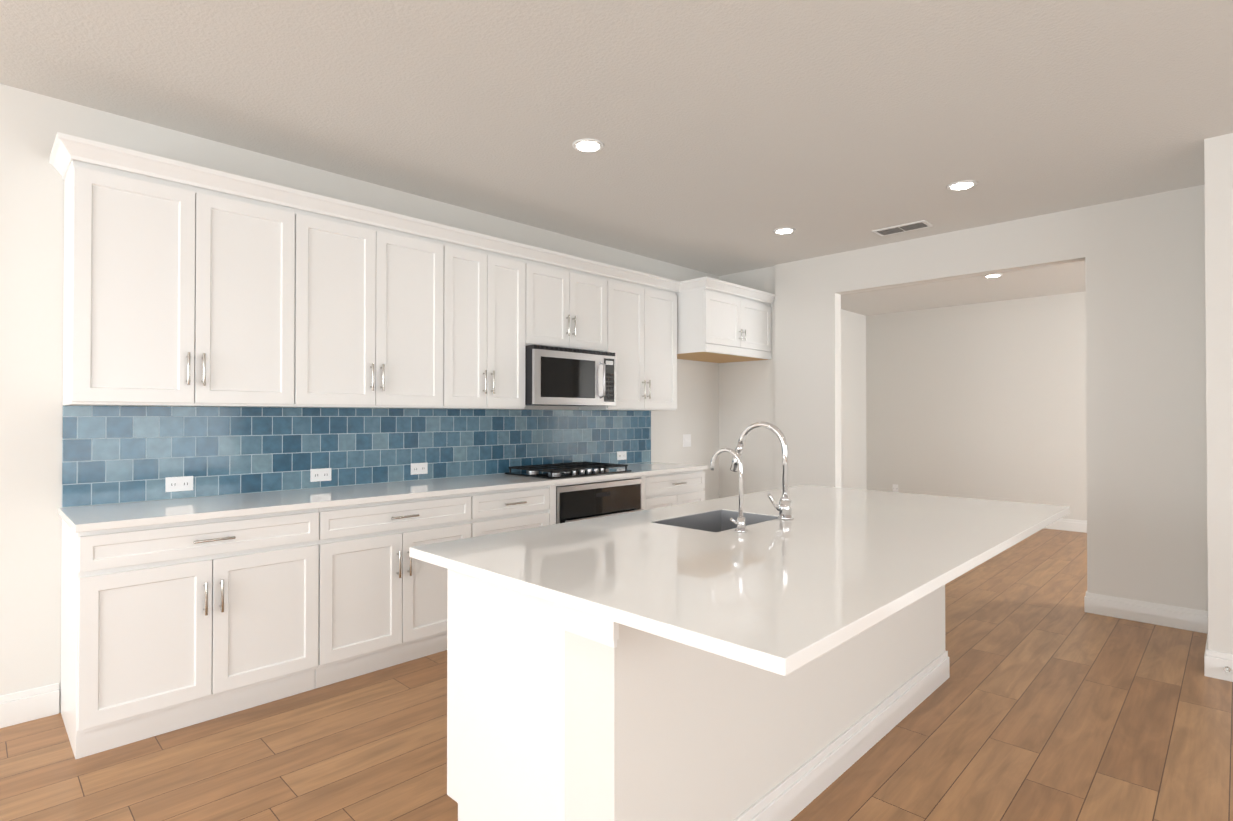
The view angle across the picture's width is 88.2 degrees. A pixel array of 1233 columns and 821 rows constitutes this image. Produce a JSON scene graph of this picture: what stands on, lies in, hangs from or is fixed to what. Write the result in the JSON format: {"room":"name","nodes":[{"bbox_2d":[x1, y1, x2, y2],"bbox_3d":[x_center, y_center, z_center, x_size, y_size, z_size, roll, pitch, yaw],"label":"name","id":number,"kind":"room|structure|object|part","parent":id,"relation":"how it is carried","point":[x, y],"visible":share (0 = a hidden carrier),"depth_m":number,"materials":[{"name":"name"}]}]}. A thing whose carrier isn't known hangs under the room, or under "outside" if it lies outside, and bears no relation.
{"room":"kitchen","nodes":[
{"label":"kitchen","id":0,"kind":"room"},
{"bbox_2d":[0,84,866,712],"bbox_3d":[-0.999,-0.009,4.476,0.150,2.743,13.100,0,-1,44],"label":"wall","id":1,"kind":"structure","parent":0,"point":[32,124],"depth_m":2.83,"materials":[{"name":"white paint"}]},
{"bbox_2d":[61,148,300,406],"bbox_3d":[-2.062,-0.538,3.051,0.328,1.033,0.870,0,-1,44],"label":"upper cabinet","id":2,"kind":"object","parent":1,"relation":"attached to","point":[186,284],"depth_m":2.89,"materials":[{"name":"white wood"}]},
{"bbox_2d":[62,406,650,507],"bbox_3d":[-1.087,0.218,4.267,0.009,0.456,3.980,0,-1,44],"label":"tile backsplash","id":3,"kind":"structure","parent":1,"relation":"attached to","point":[117,454],"depth_m":3.58,"materials":[{"name":"blue tile"}]},
{"bbox_2d":[165,476,192,491],"bbox_3d":[-2.166,0.364,3.153,0.006,0.072,0.115,0,-1,44],"label":"outlet","id":4,"kind":"object","parent":3,"relation":"attached to","point":[182,483],"visible":1,"depth_m":3.15,"materials":[{"name":"white plastic"}]},
{"bbox_2d":[310,468,330,481],"bbox_3d":[-1.690,0.368,3.639,0.006,0.072,0.115,0,-1,44],"label":"outlet","id":5,"kind":"object","parent":3,"relation":"attached to","point":[322,474],"visible":1,"depth_m":3.63,"materials":[{"name":"white plastic"}]},
{"bbox_2d":[411,462,427,474],"bbox_3d":[-1.264,0.372,4.074,0.006,0.072,0.115,0,-1,44],"label":"outlet","id":6,"kind":"object","parent":3,"relation":"attached to","point":[419,468],"visible":1,"depth_m":4.07,"materials":[{"name":"white plastic"}]},
{"bbox_2d":[617,451,626,459],"bbox_3d":[0.045,0.384,5.410,0.006,0.072,0.115,0,-1,44],"label":"outlet","id":7,"kind":"object","parent":3,"relation":"attached to","point":[621,455],"visible":1,"depth_m":5.41,"materials":[{"name":"white plastic"}]},
{"bbox_2d":[301,204,448,408],"bbox_3d":[-1.460,-0.533,3.666,0.328,1.033,0.850,0,-1,44],"label":"upper cabinet","id":8,"kind":"object","parent":1,"relation":"attached to","point":[375,293],"depth_m":3.53,"materials":[{"name":"white wood"}]},
{"bbox_3d":[-0.506,-1.064,4.407,0.659,0.081,5.082,0,-1,44],"label":"cabinet crown","id":9,"kind":"part","parent":8,"relation":"part of","materials":[{"name":"white wood"}]},
{"bbox_2d":[449,236,528,408],"bbox_3d":[-0.946,-0.529,4.191,0.328,1.033,0.620,0,-1,44],"label":"upper cabinet","id":10,"kind":"object","parent":1,"relation":"attached to","point":[489,286],"depth_m":4.07,"materials":[{"name":"white wood"}]},
{"bbox_2d":[529,256,608,351],"bbox_3d":[-0.456,-0.740,4.693,0.328,0.601,0.780,0,-1,44],"label":"upper cabinet","id":11,"kind":"object","parent":1,"relation":"attached to","point":[569,303],"depth_m":4.56,"materials":[{"name":"white wood"}]},
{"bbox_2d":[525,345,615,405],"bbox_3d":[-0.408,-0.237,4.641,0.462,0.398,0.776,0,-1,44],"label":"over-the-range microwave","id":12,"kind":"object","parent":11,"relation":"attached to","point":[557,376],"visible":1,"depth_m":4.46,"materials":[{"name":"grey metal"}]},
{"bbox_2d":[0,518,1232,727],"bbox_3d":[1.627,1.273,1.893,7.200,0.135,12.800,0,-1,44],"label":"baseboard","id":13,"kind":"structure","parent":1,"relation":"attached to","point":[28,704],"depth_m":3.89,"materials":[{"name":"white wood"}]},
{"bbox_2d":[1224,666,1230,674],"bbox_3d":[3.025,1.291,3.149,0.026,0.026,0.078,0,-1,44],"label":"door stop","id":14,"kind":"object","parent":13,"relation":"attached to","point":[1227,669],"visible":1,"depth_m":3.16,"materials":[{"name":"grey metal"}]},
{"bbox_2d":[579,272,680,410],"bbox_3d":[0.111,-0.519,5.269,0.328,1.033,0.840,0,-1,44],"label":"upper cabinet","id":15,"kind":"object","parent":1,"relation":"attached to","point":[645,316],"depth_m":5.15,"materials":[{"name":"white wood"}]},
{"bbox_2d":[683,434,690,446],"bbox_3d":[0.677,0.286,6.066,0.014,0.118,0.118,0,-1,44],"label":"light switch","id":16,"kind":"object","parent":1,"relation":"attached to","point":[686,440],"visible":1,"depth_m":6.06,"materials":[{"name":"white plastic"}]},
{"bbox_2d":[681,284,772,362],"bbox_3d":[0.888,-0.758,5.865,0.607,0.545,1.045,0,-1,44],"label":"upper cabinet","id":17,"kind":"object","parent":1,"relation":"attached to","point":[719,325],"depth_m":5.52,"materials":[{"name":"white wood"}]},
{"bbox_2d":[0,528,1232,820],"bbox_3d":[1.627,1.400,1.892,7.800,0.120,13.400,0,-1,44],"label":"floor","id":18,"kind":"structure","parent":0,"point":[1048,700],"depth_m":2.56,"materials":[{"name":"brown wood"}]},
{"bbox_2d":[60,510,325,758],"bbox_3d":[-1.955,0.907,2.948,0.608,0.884,0.890,0,-1,44],"label":"base cabinet","id":19,"kind":"object","parent":18,"relation":"on","point":[179,613],"depth_m":2.69,"materials":[{"name":"white wood"}]},
{"bbox_2d":[58,462,707,533],"bbox_3d":[-0.869,0.460,4.042,0.634,0.030,3.992,0,-1,44],"label":"countertop","id":20,"kind":"structure","parent":19,"relation":"on","point":[117,516],"depth_m":3.16,"materials":[{"name":"white stone"}]},
{"bbox_2d":[505,462,630,478],"bbox_3d":[-0.339,0.423,4.568,0.510,0.052,0.760,0,-1,44],"label":"gas cooktop","id":21,"kind":"object","parent":20,"relation":"in","point":[563,470],"visible":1,"depth_m":4.46,"materials":[{"name":"black metal"}]},
{"bbox_2d":[322,494,473,686],"bbox_3d":[-1.346,0.913,3.570,0.608,0.884,0.850,0,-1,44],"label":"base cabinet","id":22,"kind":"object","parent":18,"relation":"on","point":[383,607],"depth_m":3.30,"materials":[{"name":"white wood"}]},
{"bbox_2d":[474,486,555,536],"bbox_3d":[-0.828,0.917,4.099,0.608,0.884,0.631,0,-1,44],"label":"base cabinet","id":23,"kind":"object","parent":18,"relation":"on","point":[495,511],"depth_m":3.88,"materials":[{"name":"white wood"}]},
{"bbox_2d":[548,476,645,524],"bbox_3d":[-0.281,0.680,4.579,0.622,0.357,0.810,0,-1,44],"label":"wall oven","id":24,"kind":"object","parent":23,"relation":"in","point":[577,502],"visible":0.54,"depth_m":4.36,"materials":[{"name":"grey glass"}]},
{"bbox_2d":[582,470,704,509],"bbox_3d":[0.242,0.927,5.190,0.608,0.884,0.790,0,-1,44],"label":"base cabinet","id":25,"kind":"object","parent":18,"relation":"on","point":[658,490],"depth_m":4.95,"materials":[{"name":"white wood"}]},
{"bbox_2d":[447,569,949,820],"bbox_3d":[0.543,0.905,2.648,0.831,0.884,2.421,0,-1,44],"label":"kitchen island","id":26,"kind":"object","parent":18,"relation":"on","point":[699,661],"depth_m":1.83,"materials":[{"name":"white wood"}]},
{"bbox_2d":[409,485,1069,680],"bbox_3d":[0.704,0.446,2.434,1.306,0.030,2.530,0,-1,44],"label":"island countertop","id":27,"kind":"structure","parent":26,"relation":"on","point":[777,596],"depth_m":1.79,"materials":[{"name":"white stone"}]},
{"bbox_2d":[669,509,764,528],"bbox_3d":[0.405,0.551,2.522,0.313,0.232,0.478,0,-1,44],"label":"sink","id":28,"kind":"object","parent":27,"relation":"in","point":[718,520],"depth_m":2.71,"materials":[{"name":"silver metal"}]},
{"bbox_2d":[710,448,746,532],"bbox_3d":[0.388,0.282,2.282,0.156,0.294,0.084,0,-1,44],"label":"filter faucet","id":29,"kind":"object","parent":27,"relation":"on","point":[740,522],"visible":1,"depth_m":2.25,"materials":[{"name":"silver metal"}]},
{"bbox_2d":[730,422,792,519],"bbox_3d":[0.558,0.238,2.582,0.288,0.387,0.154,0,-1,44],"label":"faucet","id":30,"kind":"object","parent":27,"relation":"on","point":[783,507],"visible":1,"depth_m":2.53,"materials":[{"name":"silver metal"}]},
{"bbox_3d":[0.777,1.278,2.430,0.194,0.135,2.400,0,-1,44],"label":"baseboard","id":31,"kind":"part","parent":26,"relation":"part of","materials":[{"name":"white wood"}]},
{"bbox_2d":[0,0,1232,315],"bbox_3d":[1.627,-1.462,1.917,7.800,0.120,13.400,0,-1,44],"label":"ceiling","id":32,"kind":"structure","parent":0,"point":[732,134],"depth_m":2.87,"materials":[{"name":"grey paint"}]},
{"bbox_2d":[572,138,603,152],"bbox_3d":[-0.149,-1.386,3.333,0.168,0.008,0.168,0,-1,44],"label":"recessed light","id":33,"kind":"object","parent":32,"relation":"in","point":[588,145],"visible":1,"depth_m":3.32,"materials":[{"name":"white plastic"}]},
{"bbox_2d":[773,227,795,233],"bbox_3d":[1.285,-1.373,4.868,0.168,0.008,0.168,0,-1,44],"label":"recessed light","id":34,"kind":"object","parent":32,"relation":"in","point":[787,230],"visible":0.98,"depth_m":4.84,"materials":[{"name":"white plastic"}]},
{"bbox_2d":[872,220,932,235],"bbox_3d":[2.155,-1.372,4.800,0.380,0.010,0.180,0,-1,44],"label":"ceiling vent","id":35,"kind":"object","parent":32,"relation":"in","point":[904,227],"visible":1,"depth_m":4.78,"materials":[{"name":"white metal"}]},
{"bbox_2d":[947,180,977,190],"bbox_3d":[2.122,-1.381,3.908,0.168,0.008,0.168,0,-1,44],"label":"recessed light","id":36,"kind":"object","parent":32,"relation":"in","point":[961,185],"visible":0.96,"depth_m":3.89,"materials":[{"name":"white plastic"}]},
{"bbox_2d":[983,274,1002,277],"bbox_3d":[3.801,-1.360,6.422,0.168,0.008,0.168,0,-1,44],"label":"recessed light","id":37,"kind":"object","parent":32,"relation":"in","point":[991,275],"visible":0.98,"depth_m":6.40,"materials":[{"name":"white"}]},
{"bbox_2d":[719,184,1207,610],"bbox_3d":[3.628,-0.013,3.947,7.200,2.743,0.120,0,-1,44],"label":"wall","id":38,"kind":"structure","parent":0,"point":[1146,435],"depth_m":4.23,"materials":[{"name":"white paint"}]},
{"bbox_2d":[866,291,1086,520],"bbox_3d":[6.158,0.009,6.530,7.200,2.743,0.150,0,-1,44],"label":"wall","id":39,"kind":"structure","parent":0,"point":[986,401],"depth_m":7.96,"materials":[{"name":"white paint"}]},
{"bbox_2d":[892,484,897,491],"bbox_3d":[3.817,1.069,8.704,0.084,0.115,0.006,0,-1,44],"label":"outlet","id":40,"kind":"object","parent":39,"relation":"attached to","point":[895,487],"visible":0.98,"depth_m":8.70,"materials":[{"name":"white plastic"}]},
{"bbox_2d":[1204,133,1232,653],"bbox_3d":[4.585,-0.028,2.317,3.550,2.743,0.870,0,-1,44],"label":"wall block","id":41,"kind":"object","parent":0,"point":[1218,159],"visible":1,"depth_m":3.21,"materials":[{"name":"white paint"}]}
]}

